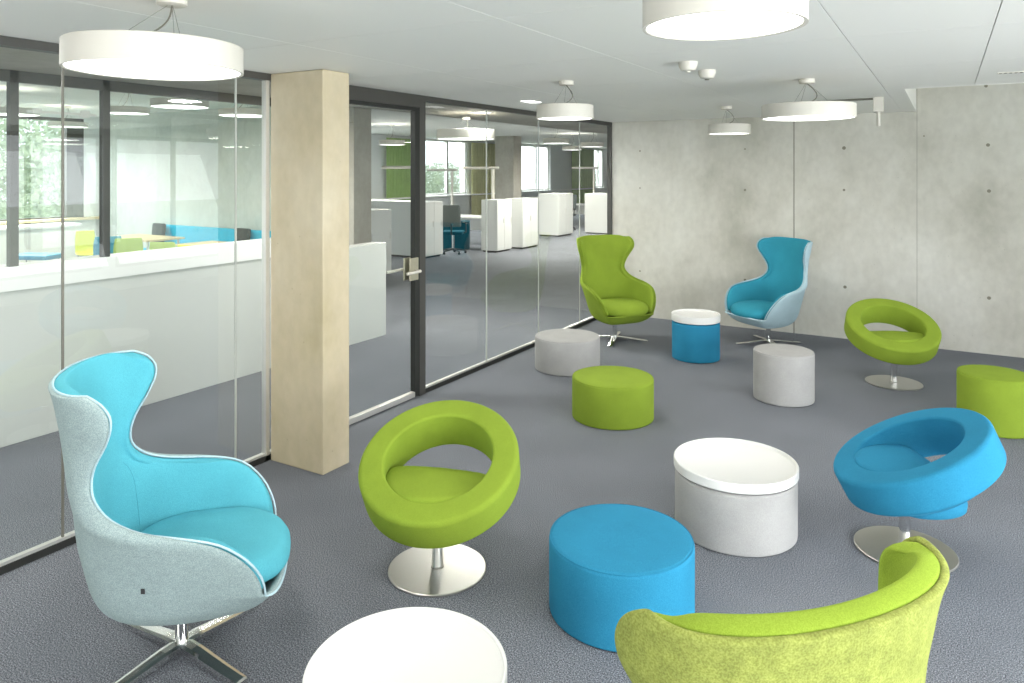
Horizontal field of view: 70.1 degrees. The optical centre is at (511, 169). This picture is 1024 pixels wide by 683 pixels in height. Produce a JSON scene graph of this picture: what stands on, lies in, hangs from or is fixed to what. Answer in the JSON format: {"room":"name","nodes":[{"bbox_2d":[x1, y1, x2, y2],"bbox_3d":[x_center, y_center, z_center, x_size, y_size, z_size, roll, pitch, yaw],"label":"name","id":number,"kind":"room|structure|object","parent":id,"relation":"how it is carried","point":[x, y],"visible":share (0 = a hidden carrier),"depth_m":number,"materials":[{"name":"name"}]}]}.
{"room":"office lounge","nodes":[
{"label":"office lounge","id":0,"kind":"room"},
{"bbox_2d":[110,106,270,247],"bbox_3d":[-5.491,0.400,13.386,6.880,3.000,0.200,0,0,31],"label":"wall","id":1,"kind":"structure","parent":0,"point":[169,168],"depth_m":13.67,"materials":[{"name":"concrete"}]},
{"bbox_2d":[0,81,606,148],"bbox_3d":[0.570,-1.150,19.089,11.470,0.100,38.600,0,0,31],"label":"ceiling","id":2,"kind":"structure","parent":0,"point":[46,98],"depth_m":14.21,"materials":[{"name":"white paint"}]},
{"bbox_2d":[19,107,39,116],"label":"pendant lamp","id":3,"kind":"object","parent":2,"relation":"hanging from","point":[23,112],"depth_m":9.72,"materials":[{"name":"grey"}]},
{"bbox_2d":[0,113,38,115],"bbox_3d":[-6.712,-0.743,9.800,0.620,0.001,0.620,0,0,31],"label":"diffuser","id":4,"kind":"object","parent":3,"relation":"attached to","point":[1,114],"depth_m":9.77,"materials":[{"name":"white"}]},
{"bbox_2d":[47,106,87,127],"bbox_3d":[-7.664,-0.919,12.600,0.600,0.359,0.600,0,0,31],"label":"pendant lamp","id":5,"kind":"object","parent":2,"relation":"hanging from","point":[67,124],"visible":0.95,"depth_m":12.43,"materials":[{"name":"grey"}]},
{"bbox_2d":[110,93,149,114],"bbox_3d":[-5.050,-0.919,9.600,0.520,0.359,0.520,0,0,31],"label":"pendant lamp","id":6,"kind":"object","parent":2,"relation":"hanging from","point":[119,110],"visible":0.73,"depth_m":9.43,"materials":[{"name":"grey metal"}]},
{"bbox_2d":[110,112,147,114],"bbox_3d":[-5.050,-0.743,9.600,0.500,0.001,0.500,0,0,31],"label":"diffuser","id":7,"kind":"object","parent":6,"relation":"attached to","point":[118,113],"depth_m":9.59,"materials":[{"name":"white"}]},
{"bbox_2d":[150,97,208,108],"bbox_3d":[-3.911,-0.919,8.600,0.640,0.359,0.640,0,0,31],"label":"pendant lamp","id":8,"kind":"object","parent":2,"relation":"hanging from","point":[166,102],"visible":0.74,"depth_m":8.39,"materials":[{"name":"grey plastic"}]},
{"bbox_2d":[152,105,207,108],"bbox_3d":[-3.911,-0.743,8.600,0.620,0.001,0.620,0,0,31],"label":"diffuser","id":9,"kind":"object","parent":8,"relation":"attached to","point":[156,106],"depth_m":8.54,"materials":[{"name":"white plastic"}]},
{"bbox_2d":[218,104,261,117],"bbox_3d":[-3.671,-0.919,10.000,0.660,0.359,0.660,0,0,31],"label":"pendant lamp","id":10,"kind":"object","parent":2,"relation":"hanging from","point":[226,112],"visible":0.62,"depth_m":9.76,"materials":[{"name":"grey"}]},
{"bbox_2d":[220,114,261,116],"bbox_3d":[-3.671,-0.743,10.000,0.640,0.001,0.640,0,0,31],"label":"diffuser","id":11,"kind":"object","parent":10,"relation":"attached to","point":[225,115],"depth_m":9.95,"materials":[{"name":"white plastic"}]},
{"bbox_2d":[379,124,404,144],"bbox_3d":[-2.877,-0.850,17.500,0.620,0.499,0.620,0,0,31],"label":"pendant lamp","id":12,"kind":"object","parent":2,"relation":"hanging from","point":[381,142],"visible":1,"depth_m":17.25,"materials":[{"name":"grey"}]},
{"bbox_2d":[543,129,568,143],"bbox_3d":[0.995,-0.850,16.500,0.600,0.499,0.600,0,0,31],"label":"pendant lamp","id":13,"kind":"object","parent":2,"relation":"hanging from","point":[554,140],"visible":0.86,"depth_m":16.26,"materials":[{"name":"grey"}]},
{"bbox_2d":[562,133,581,149],"bbox_3d":[1.808,-0.850,22.000,0.600,0.499,0.600,0,0,31],"label":"pendant lamp","id":14,"kind":"object","parent":2,"relation":"hanging from","point":[572,134],"visible":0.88,"depth_m":21.74,"materials":[{"name":"grey"}]},
{"bbox_2d":[580,133,603,146],"bbox_3d":[2.082,-0.850,19.000,0.600,0.499,0.600,0,0,31],"label":"pendant lamp","id":15,"kind":"object","parent":2,"relation":"hanging from","point":[582,144],"visible":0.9,"depth_m":18.75,"materials":[{"name":"grey"}]},
{"bbox_2d":[0,47,606,133],"bbox_3d":[1.926,-0.730,12.466,1.770,0.080,28.600,0,0,31],"label":"ceiling","id":16,"kind":"structure","parent":0,"point":[10,58],"depth_m":5.96,"materials":[{"name":"white paint"}]},
{"bbox_2d":[437,117,494,139],"bbox_3d":[-0.567,-0.514,9.000,0.720,0.269,0.720,0,0,31],"label":"pendant lamp","id":17,"kind":"object","parent":16,"relation":"hanging from","point":[466,133],"visible":0.98,"depth_m":8.71,"materials":[{"name":"grey metal"}]},
{"bbox_2d":[441,138,490,139],"bbox_3d":[-0.567,-0.383,9.000,0.700,0.001,0.700,0,0,31],"label":"diffuser","id":18,"kind":"object","parent":17,"relation":"attached to","point":[441,138],"depth_m":9.01,"materials":[{"name":"white plastic"}]},
{"bbox_2d":[5,113,606,256],"bbox_3d":[-4.488,0.350,22.097,0.300,3.100,38.600,0,0,31],"label":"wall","id":19,"kind":"structure","parent":0,"point":[91,134],"depth_m":22.33,"materials":[{"name":"white paint"}]},
{"bbox_2d":[0,116,83,220],"bbox_3d":[-9.198,-0.030,14.037,0.120,2.000,1.830,0,0,31],"label":"window","id":20,"kind":"structure","parent":19,"relation":"in","point":[73,137],"depth_m":14.61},
{"bbox_2d":[0,216,98,224],"bbox_3d":[-11.292,0.975,10.203,0.160,0.050,11.200,0,0,31],"label":"trim","id":21,"kind":"structure","parent":19,"relation":"attached to","point":[92,217],"depth_m":14.11,"materials":[{"name":"beige wood"}]},
{"bbox_2d":[386,138,410,199],"bbox_3d":[-3.486,0.325,23.217,0.078,2.650,1.557,0,0,31],"label":"curtain","id":22,"kind":"object","parent":19,"relation":"attached to","point":[398,181],"visible":0.42,"depth_m":23.00,"materials":[{"name":"green fabric"}]},
{"bbox_2d":[426,139,465,194],"bbox_3d":[-2.384,-0.100,25.499,0.120,1.900,2.600,0,0,31],"label":"window","id":23,"kind":"structure","parent":19,"relation":"in","point":[445,141],"depth_m":25.85,"materials":[{"name":"silver metal"}]},
{"bbox_2d":[471,143,494,214],"bbox_3d":[-0.995,0.325,27.407,0.078,2.650,1.906,0,0,31],"label":"curtain","id":24,"kind":"object","parent":19,"relation":"attached to","point":[478,150],"visible":0.59,"depth_m":27.13,"materials":[{"name":"green fabric"}]},
{"bbox_2d":[374,187,606,199],"bbox_3d":[-1.352,0.895,26.863,0.220,0.050,27.200,0,0,31],"label":"trim","id":25,"kind":"structure","parent":19,"relation":"attached to","point":[595,187],"depth_m":26.23,"materials":[{"name":"white paint"}]},
{"bbox_2d":[521,144,547,190],"bbox_3d":[0.912,-0.100,31.044,0.120,1.900,2.500,0,0,31],"label":"window","id":26,"kind":"structure","parent":19,"relation":"in","point":[534,146],"depth_m":31.19,"materials":[{"name":"silver metal"}]},
{"bbox_2d":[549,145,567,192],"bbox_3d":[2.114,0.400,32.859,0.050,3.000,1.750,0,0,31],"label":"pier","id":27,"kind":"object","parent":19,"relation":"attached to","point":[558,158],"visible":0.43,"depth_m":32.77,"materials":[{"name":"white paint"}]},
{"bbox_2d":[572,149,593,202],"bbox_3d":[3.400,0.325,34.799,0.078,2.650,2.505,0,0,31],"label":"curtain","id":28,"kind":"object","parent":19,"relation":"attached to","point":[586,155],"visible":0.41,"depth_m":34.64,"materials":[{"name":"green fabric"}]},
{"bbox_2d":[593,149,602,186],"bbox_3d":[4.259,-0.100,36.674,0.120,1.900,1.200,0,0,31],"label":"window","id":29,"kind":"structure","parent":19,"relation":"in","point":[597,150],"depth_m":36.92,"materials":[{"name":"white glass"}]},
{"bbox_2d":[271,69,348,474],"bbox_3d":[-1.318,0.636,4.759,0.470,2.528,0.235,0,0,31],"label":"concrete column","id":30,"kind":"structure","parent":0,"point":[310,109],"depth_m":4.65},
{"bbox_2d":[349,107,370,244],"bbox_3d":[-2.452,0.400,11.521,0.250,3.000,0.400,0,0,31],"label":"column","id":31,"kind":"structure","parent":0,"point":[359,118],"depth_m":11.40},
{"bbox_2d":[349,106,604,133],"bbox_3d":[1.191,-0.895,12.903,0.060,0.410,28.600,0,0,31],"label":"trim","id":32,"kind":"structure","parent":0,"point":[349,106],"depth_m":9.88,"materials":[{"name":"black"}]},
{"bbox_2d":[495,136,520,198],"bbox_3d":[-0.122,0.400,23.864,0.700,3.000,0.500,0,0,31],"label":"column","id":33,"kind":"structure","parent":0,"point":[507,148],"depth_m":23.64,"materials":[{"name":"grey concrete"}]},
{"bbox_2d":[0,214,1023,682],"bbox_3d":[3.635,1.960,17.268,18.600,0.120,38.600,0,0,31],"label":"floor","id":34,"kind":"structure","parent":0,"point":[53,630],"depth_m":4.27,"materials":[{"name":"grey carpet"}]},
{"bbox_2d":[0,35,64,574],"bbox_3d":[-2.535,0.635,3.230,0.060,2.530,1.062,0,0,31],"label":"window","id":35,"kind":"structure","parent":34,"relation":"on","point":[8,564],"depth_m":3.63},
{"bbox_2d":[19,253,60,261],"bbox_3d":[-8.151,1.670,12.500,0.700,0.460,0.400,0,0,6],"label":"upholstered stool","id":36,"kind":"object","parent":34,"relation":"on","point":[22,256],"visible":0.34,"depth_m":12.32,"materials":[{"name":"blue fabric"}]},
{"bbox_2d":[0,222,81,264],"bbox_3d":[-10.739,1.435,10.457,0.750,0.830,8.600,0,0,31],"label":"base cabinet","id":37,"kind":"object","parent":34,"relation":"on","point":[36,237],"depth_m":13.41,"materials":[{"name":"white"}]},
{"bbox_2d":[0,222,81,230],"bbox_3d":[-10.739,1.045,10.457,0.750,0.050,8.600,0,0,31],"label":"countertop","id":38,"kind":"structure","parent":37,"relation":"on","point":[53,224],"depth_m":13.50,"materials":[{"name":"white"}]},
{"bbox_2d":[75,230,94,256],"bbox_3d":[-7.344,1.481,12.611,0.316,0.841,0.359,0,0,-39],"label":"plastic chair","id":39,"kind":"object","parent":34,"relation":"on","point":[84,240],"visible":0.88,"depth_m":12.71,"materials":[{"name":"yellow"}]},
{"bbox_2d":[93,236,121,254],"bbox_3d":[-6.577,1.481,11.884,0.422,0.841,0.479,0,0,-29],"label":"plastic chair","id":40,"kind":"object","parent":34,"relation":"on","point":[112,238],"visible":0.21,"depth_m":11.64,"materials":[{"name":"blue plastic"}]},
{"bbox_2d":[113,238,142,252],"bbox_3d":[-6.093,1.481,11.584,0.422,0.841,0.479,0,0,-29],"label":"plastic chair","id":41,"kind":"object","parent":34,"relation":"on","point":[121,245],"visible":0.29,"depth_m":11.38,"materials":[{"name":"green plastic"}]},
{"bbox_2d":[64,78,236,546],"bbox_3d":[-1.999,0.635,4.133,0.060,2.530,1.048,0,0,31],"label":"window","id":42,"kind":"structure","parent":34,"relation":"on","point":[69,538],"depth_m":4.58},
{"bbox_2d":[117,234,184,249],"bbox_3d":[-6.369,1.528,12.600,1.300,0.745,0.700,0,0,31],"label":"meeting table","id":43,"kind":"object","parent":34,"relation":"on","point":[147,238],"visible":0.45,"depth_m":12.49,"materials":[{"name":"beige wood"}]},
{"bbox_2d":[149,242,175,249],"bbox_3d":[-5.154,1.481,10.982,0.422,0.841,0.479,0,0,1],"label":"plastic chair","id":44,"kind":"object","parent":34,"relation":"on","point":[153,245],"visible":0.17,"depth_m":10.75,"materials":[{"name":"green"}]},
{"bbox_2d":[48,350,290,682],"bbox_3d":[-1.314,1.327,2.874,0.859,1.141,0.804,0,0,-14],"label":"chair","id":45,"kind":"object","parent":34,"relation":"on","point":[179,540],"visible":1,"depth_m":2.79,"materials":[{"name":"blue fabric"}]},
{"bbox_2d":[141,507,290,581],"bbox_3d":[-1.212,1.513,2.898,0.636,0.146,0.592,0,0,-14],"label":"seat cushion","id":46,"kind":"object","parent":45,"relation":"on","point":[257,533],"depth_m":2.95,"materials":[{"name":"teal fabric"}]},
{"bbox_2d":[0,242,385,447],"bbox_3d":[-3.854,1.369,4.560,0.175,1.063,9.100,0,0,31],"label":"wall","id":47,"kind":"structure","parent":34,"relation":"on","point":[183,319],"depth_m":5.97,"materials":[{"name":"grey"}]},
{"bbox_2d":[0,238,270,292],"bbox_3d":[-4.072,0.752,4.178,0.190,0.168,8.220,0,0,31],"label":"trim","id":48,"kind":"structure","parent":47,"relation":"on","point":[35,274],"depth_m":5.71,"materials":[{"name":"white paint"}]},
{"bbox_2d":[0,69,270,266],"bbox_3d":[-4.003,-0.011,4.137,0.070,1.358,8.220,0,0,31],"label":"window","id":49,"kind":"structure","parent":48,"relation":"on","point":[12,78],"depth_m":5.41,"materials":[{"name":"grey metal"}]},
{"bbox_2d":[175,241,224,245],"bbox_3d":[-4.489,1.528,11.300,1.400,0.745,0.700,0,0,31],"label":"meeting table","id":50,"kind":"object","parent":34,"relation":"on","point":[202,242],"visible":0.16,"depth_m":11.47,"materials":[{"name":"beige wood"}]},
{"bbox_2d":[143,224,270,249],"bbox_3d":[-4.852,1.465,12.483,4.600,0.870,0.600,0,0,31],"label":"upholstered bench","id":51,"kind":"object","parent":34,"relation":"on","point":[191,234],"visible":0.02,"depth_m":13.10,"materials":[{"name":"fabric"}]},
{"bbox_2d":[152,223,165,241],"bbox_3d":[-6.561,1.216,13.538,0.320,0.461,0.131,0,0,31],"label":"cushion","id":52,"kind":"object","parent":51,"relation":"on","point":[157,228],"visible":0.46,"depth_m":13.48,"materials":[{"name":"grey fabric"}]},
{"bbox_2d":[237,228,250,240],"bbox_3d":[-4.565,1.216,12.352,0.320,0.461,0.131,0,0,31],"label":"cushion","id":53,"kind":"object","parent":51,"relation":"on","point":[242,233],"visible":0.36,"depth_m":12.30,"materials":[{"name":"grey fabric"}]},
{"bbox_2d":[240,70,270,466],"bbox_3d":[-1.611,0.635,4.785,0.060,2.530,0.480,0,0,31],"label":"window","id":54,"kind":"structure","parent":34,"relation":"on","point":[260,458],"depth_m":4.77,"materials":[{"name":"grey metal"}]},
{"bbox_2d":[371,208,390,274],"bbox_3d":[-2.754,1.305,13.038,0.740,1.190,1.000,0,0,31],"label":"base cabinet","id":55,"kind":"object","parent":34,"relation":"on","point":[380,218],"visible":0.3,"depth_m":13.10,"materials":[{"name":"white laminate"}]},
{"bbox_2d":[349,85,425,424],"bbox_3d":[-1.119,0.635,5.604,0.224,2.530,1.420,0,0,31],"label":"door","id":56,"kind":"structure","parent":34,"relation":"on","point":[414,267],"depth_m":6.10,"materials":[{"name":"grey metal"}]},
{"bbox_2d":[382,166,410,168],"bbox_3d":[-2.450,0.902,16.555,0.956,1.995,0.379,0,0,12],"label":"floor lamp","id":57,"kind":"object","parent":34,"relation":"on","point":[383,167],"visible":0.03,"depth_m":16.48,"materials":[{"name":"silver metal"}]},
{"bbox_2d":[371,199,442,257],"bbox_3d":[-2.559,1.295,16.389,2.050,1.210,0.640,0,0,31],"label":"cabinet","id":58,"kind":"object","parent":34,"relation":"on","point":[400,209],"visible":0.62,"depth_m":15.94,"materials":[{"name":"white laminate"}]},
{"bbox_2d":[358,400,520,596],"bbox_3d":[-0.345,1.552,3.520,0.788,0.696,0.766,0,0,13],"label":"chair","id":59,"kind":"object","parent":34,"relation":"on","point":[432,511],"visible":1,"depth_m":3.41,"materials":[{"name":"fabric"}]},
{"bbox_2d":[427,169,456,204],"bbox_3d":[-2.066,0.932,22.055,0.956,1.935,0.379,0,0,12],"label":"floor lamp","id":60,"kind":"object","parent":34,"relation":"on","point":[451,170],"visible":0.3,"depth_m":21.97,"materials":[{"name":"silver metal"}]},
{"bbox_2d":[443,205,466,254],"bbox_3d":[-1.342,1.341,16.593,0.632,1.116,0.619,0,0,3],"label":"office chair","id":61,"kind":"object","parent":34,"relation":"on","point":[451,213],"visible":0.89,"depth_m":16.32,"materials":[{"name":"fabric"}]},
{"bbox_2d":[443,220,469,248],"bbox_3d":[-1.438,1.550,17.492,0.840,0.660,0.415,0,0,0],"label":"base cabinet","id":62,"kind":"object","parent":34,"relation":"on","point":[462,241],"visible":0.34,"depth_m":17.29,"materials":[{"name":"laminate"}]},
{"bbox_2d":[426,96,488,392],"bbox_3d":[-0.502,0.635,6.650,0.060,2.530,1.008,0,0,31],"label":"window","id":63,"kind":"structure","parent":34,"relation":"on","point":[450,378],"depth_m":6.73,"materials":[{"name":"grey metal"}]},
{"bbox_2d":[461,214,480,229],"bbox_3d":[-1.132,1.530,18.542,1.700,0.740,0.800,0,0,31],"label":"office desk","id":64,"kind":"object","parent":34,"relation":"on","point":[475,220],"visible":0.06,"depth_m":18.84,"materials":[{"name":"white"}]},
{"bbox_2d":[463,167,498,198],"bbox_3d":[-0.731,0.907,18.255,0.956,1.985,0.379,0,0,12],"label":"floor lamp","id":65,"kind":"object","parent":34,"relation":"on","point":[491,168],"visible":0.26,"depth_m":18.18,"materials":[{"name":"silver metal"}]},
{"bbox_2d":[481,199,511,252],"bbox_3d":[-0.352,1.295,17.107,0.450,1.210,0.650,0,0,31],"label":"cabinet","id":66,"kind":"object","parent":34,"relation":"on","point":[499,211],"visible":1,"depth_m":16.88,"materials":[{"name":"white laminate"}]},
{"bbox_2d":[485,105,538,365],"bbox_3d":[0.022,0.635,7.532,0.060,2.530,1.055,0,0,31],"label":"window","id":67,"kind":"structure","parent":34,"relation":"on","point":[500,357],"depth_m":7.60,"materials":[{"name":"grey metal"}]},
{"bbox_2d":[505,197,537,248],"bbox_3d":[0.258,1.295,17.937,0.510,1.210,0.800,0,0,31],"label":"cabinet","id":68,"kind":"object","parent":34,"relation":"on","point":[524,209],"visible":0.68,"depth_m":17.62,"materials":[{"name":"white laminate"}]},
{"bbox_2d":[539,193,572,236],"bbox_3d":[1.290,1.290,21.279,0.670,1.220,0.900,0,0,31],"label":"cabinet","id":69,"kind":"object","parent":34,"relation":"on","point":[555,209],"visible":0.94,"depth_m":20.95,"materials":[{"name":"white laminate"}]},
{"bbox_2d":[535,329,599,376],"bbox_3d":[0.532,1.741,7.012,0.624,0.318,0.624,0,0,31],"label":"round ottoman","id":70,"kind":"object","parent":34,"relation":"on","point":[558,352],"visible":0.93,"depth_m":6.77,"materials":[{"name":"grey fabric"}]},
{"bbox_2d":[562,120,581,328],"bbox_3d":[0.557,0.635,8.431,0.060,2.530,1.047,0,0,31],"label":"window","id":71,"kind":"structure","parent":34,"relation":"on","point":[578,324],"depth_m":8.87,"materials":[{"name":"grey"}]},
{"bbox_2d":[573,203,584,213],"bbox_3d":[2.351,1.530,25.106,1.500,0.740,0.800,0,0,31],"label":"office desk","id":72,"kind":"object","parent":34,"relation":"on","point":[582,205],"visible":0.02,"depth_m":25.49,"materials":[{"name":"white"}]},
{"bbox_2d":[572,167,598,192],"bbox_3d":[2.494,0.897,24.555,0.956,2.005,0.379,0,0,12],"label":"floor lamp","id":73,"kind":"object","parent":34,"relation":"on","point":[593,168],"visible":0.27,"depth_m":24.48,"materials":[{"name":"silver metal"}]},
{"bbox_2d":[585,193,606,233],"bbox_3d":[2.733,1.300,21.934,0.880,1.200,0.700,0,0,31],"label":"cabinet","id":74,"kind":"object","parent":34,"relation":"on","point":[595,203],"visible":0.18,"depth_m":21.68,"materials":[{"name":"white laminate"}]},
{"bbox_2d":[580,119,611,325],"bbox_3d":[1.062,0.635,9.281,0.060,2.530,0.940,0,0,31],"label":"window","id":75,"kind":"structure","parent":34,"relation":"on","point":[590,319],"depth_m":9.65,"materials":[{"name":"grey metal"}]},
{"bbox_2d":[572,366,653,429],"bbox_3d":[0.776,1.741,5.626,0.624,0.318,0.624,0,0,31],"label":"round ottoman","id":76,"kind":"object","parent":34,"relation":"on","point":[603,397],"visible":1,"depth_m":5.39,"materials":[{"name":"fabric"}]},
{"bbox_2d":[576,235,655,346],"bbox_3d":[1.147,1.327,8.170,0.804,1.141,0.860,0,0,-22],"label":"chair","id":77,"kind":"object","parent":34,"relation":"on","point":[613,296],"visible":1,"depth_m":8.35,"materials":[{"name":"fabric"}]},
{"bbox_2d":[601,298,648,316],"bbox_3d":[1.185,1.513,8.072,0.592,0.146,0.636,0,0,-22],"label":"seat cushion","id":78,"kind":"object","parent":77,"relation":"on","point":[612,307],"depth_m":7.84,"materials":[{"name":"fabric"}]},
{"bbox_2d":[549,504,694,651],"bbox_3d":[0.473,1.741,3.172,0.624,0.318,0.624,0,0,31],"label":"round ottoman","id":79,"kind":"object","parent":34,"relation":"on","point":[607,562],"visible":0.95,"depth_m":2.98,"materials":[{"name":"fabric"}]},
{"bbox_2d":[672,320,719,363],"bbox_3d":[1.859,1.710,7.385,0.472,0.379,0.472,0,0,31],"label":"round ottoman","id":80,"kind":"object","parent":34,"relation":"on","point":[700,344],"visible":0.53,"depth_m":7.18,"materials":[{"name":"fabric"}]},
{"bbox_2d":[671,309,720,324],"bbox_3d":[1.859,1.484,7.385,0.482,0.071,0.482,0,0,31],"label":"round tray","id":81,"kind":"object","parent":80,"relation":"on","point":[684,316],"visible":1,"depth_m":7.30,"materials":[{"name":"white plastic"}]},
{"bbox_2d":[675,468,797,556],"bbox_3d":[1.185,1.744,3.882,0.624,0.311,0.624,0,0,31],"label":"round ottoman","id":82,"kind":"object","parent":34,"relation":"on","point":[743,525],"visible":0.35,"depth_m":3.61,"materials":[{"name":"grey fabric"}]},
{"bbox_2d":[674,438,798,494],"bbox_3d":[1.185,1.563,3.882,0.636,0.048,0.636,0,0,31],"label":"round tray","id":83,"kind":"object","parent":82,"relation":"on","point":[731,465],"visible":1,"depth_m":3.83,"materials":[{"name":"white plastic"}]},
{"bbox_2d":[725,237,812,344],"bbox_3d":[2.805,1.327,7.966,0.859,1.141,0.804,0,0,-25],"label":"chair","id":84,"kind":"object","parent":34,"relation":"on","point":[773,299],"visible":1,"depth_m":8.04,"materials":[{"name":"blue fabric"}]},
{"bbox_2d":[730,300,772,319],"bbox_3d":[2.711,1.513,7.920,0.636,0.146,0.592,0,0,-25],"label":"seat cushion","id":85,"kind":"object","parent":84,"relation":"on","point":[739,309],"depth_m":7.78,"materials":[{"name":"teal fabric"}]},
{"bbox_2d":[615,536,949,682],"bbox_3d":[0.459,1.327,1.627,0.804,1.141,0.860,0,0,-22],"label":"chair","id":86,"kind":"object","parent":34,"relation":"on","point":[884,635],"visible":1,"depth_m":1.25,"materials":[{"name":"fabric"}]},
{"bbox_2d":[753,343,814,406],"bbox_3d":[2.258,1.695,6.070,0.480,0.410,0.480,0,0,31],"label":"round ottoman","id":87,"kind":"object","parent":34,"relation":"on","point":[783,374],"visible":1,"depth_m":5.88,"materials":[{"name":"grey fabric"}]},
{"bbox_2d":[844,298,941,390],"bbox_3d":[3.405,1.552,6.551,0.788,0.696,0.766,0,0,6],"label":"chair","id":88,"kind":"object","parent":34,"relation":"on","point":[920,344],"visible":1,"depth_m":6.46,"materials":[{"name":"fabric"}]},
{"bbox_2d":[833,408,1006,572],"bbox_3d":[2.009,1.552,3.635,0.766,0.696,0.788,0,0,14],"label":"chair","id":89,"kind":"object","parent":34,"relation":"on","point":[884,469],"visible":0.93,"depth_m":3.54,"materials":[{"name":"fabric"}]},
{"bbox_2d":[956,365,1023,438],"bbox_3d":[3.560,1.695,5.386,0.480,0.410,0.480,0,0,31],"label":"round ottoman","id":90,"kind":"object","parent":34,"relation":"on","point":[996,393],"visible":0.92,"depth_m":5.20,"materials":[{"name":"fabric"}]},
{"bbox_3d":[-0.327,1.745,2.263,0.612,0.311,0.612,0,0,31],"label":"round ottoman","id":91,"kind":"object","parent":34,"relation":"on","visible":0},
{"bbox_2d":[302,607,506,682],"bbox_3d":[-0.327,1.563,2.263,0.624,0.048,0.624,0,0,31],"label":"round table","id":92,"kind":"object","parent":91,"relation":"on","point":[408,644],"visible":1,"depth_m":2.36,"materials":[{"name":"white plastic"}]},
{"bbox_2d":[0,0,1023,121],"bbox_3d":[1.559,-0.964,2.848,7.430,0.672,11.690,0,0,31],"label":"ceiling","id":93,"kind":"structure","parent":0,"point":[502,53],"depth_m":3.75,"materials":[{"name":"white paint"}]},
{"bbox_2d":[59,0,243,80],"bbox_3d":[-1.297,-0.494,2.660,0.600,0.269,0.600,0,0,31],"label":"pendant lamp","id":94,"kind":"object","parent":93,"relation":"hanging from","point":[130,54],"visible":1,"depth_m":2.46,"materials":[{"name":"grey"}]},
{"bbox_2d":[63,59,239,79],"bbox_3d":[-1.297,-0.363,2.660,0.580,0.001,0.580,0,0,31],"label":"diffuser","id":95,"kind":"object","parent":94,"relation":"attached to","point":[144,69],"depth_m":2.61,"materials":[{"name":"white plastic"}]},
{"bbox_2d":[537,80,593,120],"bbox_3d":[0.374,-0.494,5.150,0.400,0.269,0.400,0,0,31],"label":"pendant lamp","id":96,"kind":"object","parent":93,"relation":"hanging from","point":[565,111],"visible":1,"depth_m":5.00,"materials":[{"name":"grey metal"}]},
{"bbox_2d":[539,117,591,119],"bbox_3d":[0.374,-0.363,5.150,0.380,0.001,0.380,0,0,31],"label":"diffuser","id":97,"kind":"object","parent":96,"relation":"attached to","point":[540,118],"depth_m":5.14,"materials":[{"name":"white plastic"}]},
{"bbox_2d":[678,61,697,72],"bbox_3d":[1.025,-0.599,4.252,0.110,0.061,0.110,0,0,31],"label":"smoke detector","id":98,"kind":"object","parent":93,"relation":"attached to","point":[686,66],"visible":1,"depth_m":4.21,"materials":[{"name":"grey plastic"}]},
{"bbox_2d":[698,69,715,79],"bbox_3d":[1.232,-0.599,4.611,0.110,0.061,0.110,0,0,31],"label":"smoke detector","id":99,"kind":"object","parent":93,"relation":"attached to","point":[706,74],"visible":1,"depth_m":4.57,"materials":[{"name":"grey plastic"}]},
{"bbox_2d":[642,0,808,40],"bbox_3d":[0.532,-0.494,1.840,0.400,0.269,0.400,0,0,31],"label":"pendant lamp","id":100,"kind":"object","parent":93,"relation":"hanging from","point":[682,20],"visible":1,"depth_m":1.77,"materials":[{"name":"grey plastic"}]},
{"bbox_2d":[647,11,803,38],"bbox_3d":[0.532,-0.363,1.840,0.380,0.001,0.380,0,0,31],"label":"diffuser","id":101,"kind":"object","parent":100,"relation":"attached to","point":[663,24],"depth_m":1.82,"materials":[{"name":"white plastic"}]},
{"bbox_2d":[708,106,750,134],"bbox_3d":[2.170,-0.494,7.300,0.410,0.269,0.410,0,0,31],"label":"pendant lamp","id":102,"kind":"object","parent":93,"relation":"hanging from","point":[730,128],"visible":1,"depth_m":7.15,"materials":[{"name":"grey metal"}]},
{"bbox_2d":[761,78,856,120],"bbox_3d":[2.068,-0.494,5.100,0.616,0.269,0.616,0,0,31],"label":"pendant lamp","id":103,"kind":"object","parent":93,"relation":"hanging from","point":[801,110],"visible":1,"depth_m":4.88,"materials":[{"name":"grey metal"}]},
{"bbox_2d":[764,115,853,120],"bbox_3d":[2.068,-0.363,5.100,0.596,0.001,0.596,0,0,31],"label":"diffuser","id":104,"kind":"object","parent":103,"relation":"attached to","point":[766,117],"depth_m":5.05,"materials":[{"name":"white plastic"}]},
{"bbox_2d":[822,97,883,125],"bbox_3d":[2.950,-0.505,6.441,0.593,0.250,0.063,0,0,33],"label":"ceiling sensor","id":105,"kind":"object","parent":93,"relation":"attached to","point":[878,102],"visible":0.94,"depth_m":6.29,"materials":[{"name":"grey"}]},
{"bbox_2d":[612,83,1023,357],"bbox_3d":[4.550,0.300,7.898,7.450,3.200,0.252,0,0,31],"label":"wall","id":106,"kind":"structure","parent":0,"point":[923,209],"depth_m":8.19,"materials":[{"name":"concrete"}]},
{"label":"outside","id":107,"kind":"structure","parent":0,"visible":0},
{"bbox_3d":[-46.390,6.000,74.115,124.500,0.200,240.000,0,0,31],"label":"ground","id":108,"kind":"structure","parent":107,"visible":0},
{"bbox_2d":[0,118,60,218],"bbox_3d":[-16.532,1.212,18.490,7.044,9.394,8.558,0,0,26],"label":"tree","id":109,"kind":"object","parent":108,"relation":"on","point":[35,152],"visible":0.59,"depth_m":20.17,"materials":[{"name":"green plant"}]},
{"bbox_2d":[0,120,60,217],"bbox_3d":[-15.327,1.667,27.045,9.058,8.485,7.819,0,0,25],"label":"tree","id":110,"kind":"object","parent":108,"relation":"on","point":[54,202],"visible":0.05,"depth_m":25.41,"materials":[{"name":"green plant"}]},
{"bbox_2d":[426,160,459,193],"bbox_3d":[-8.152,2.581,77.164,7.423,7.350,7.690,0,0,-25],"label":"tree","id":111,"kind":"object","parent":108,"relation":"on","point":[437,183],"visible":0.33,"depth_m":75.65,"materials":[{"name":"green plant"}]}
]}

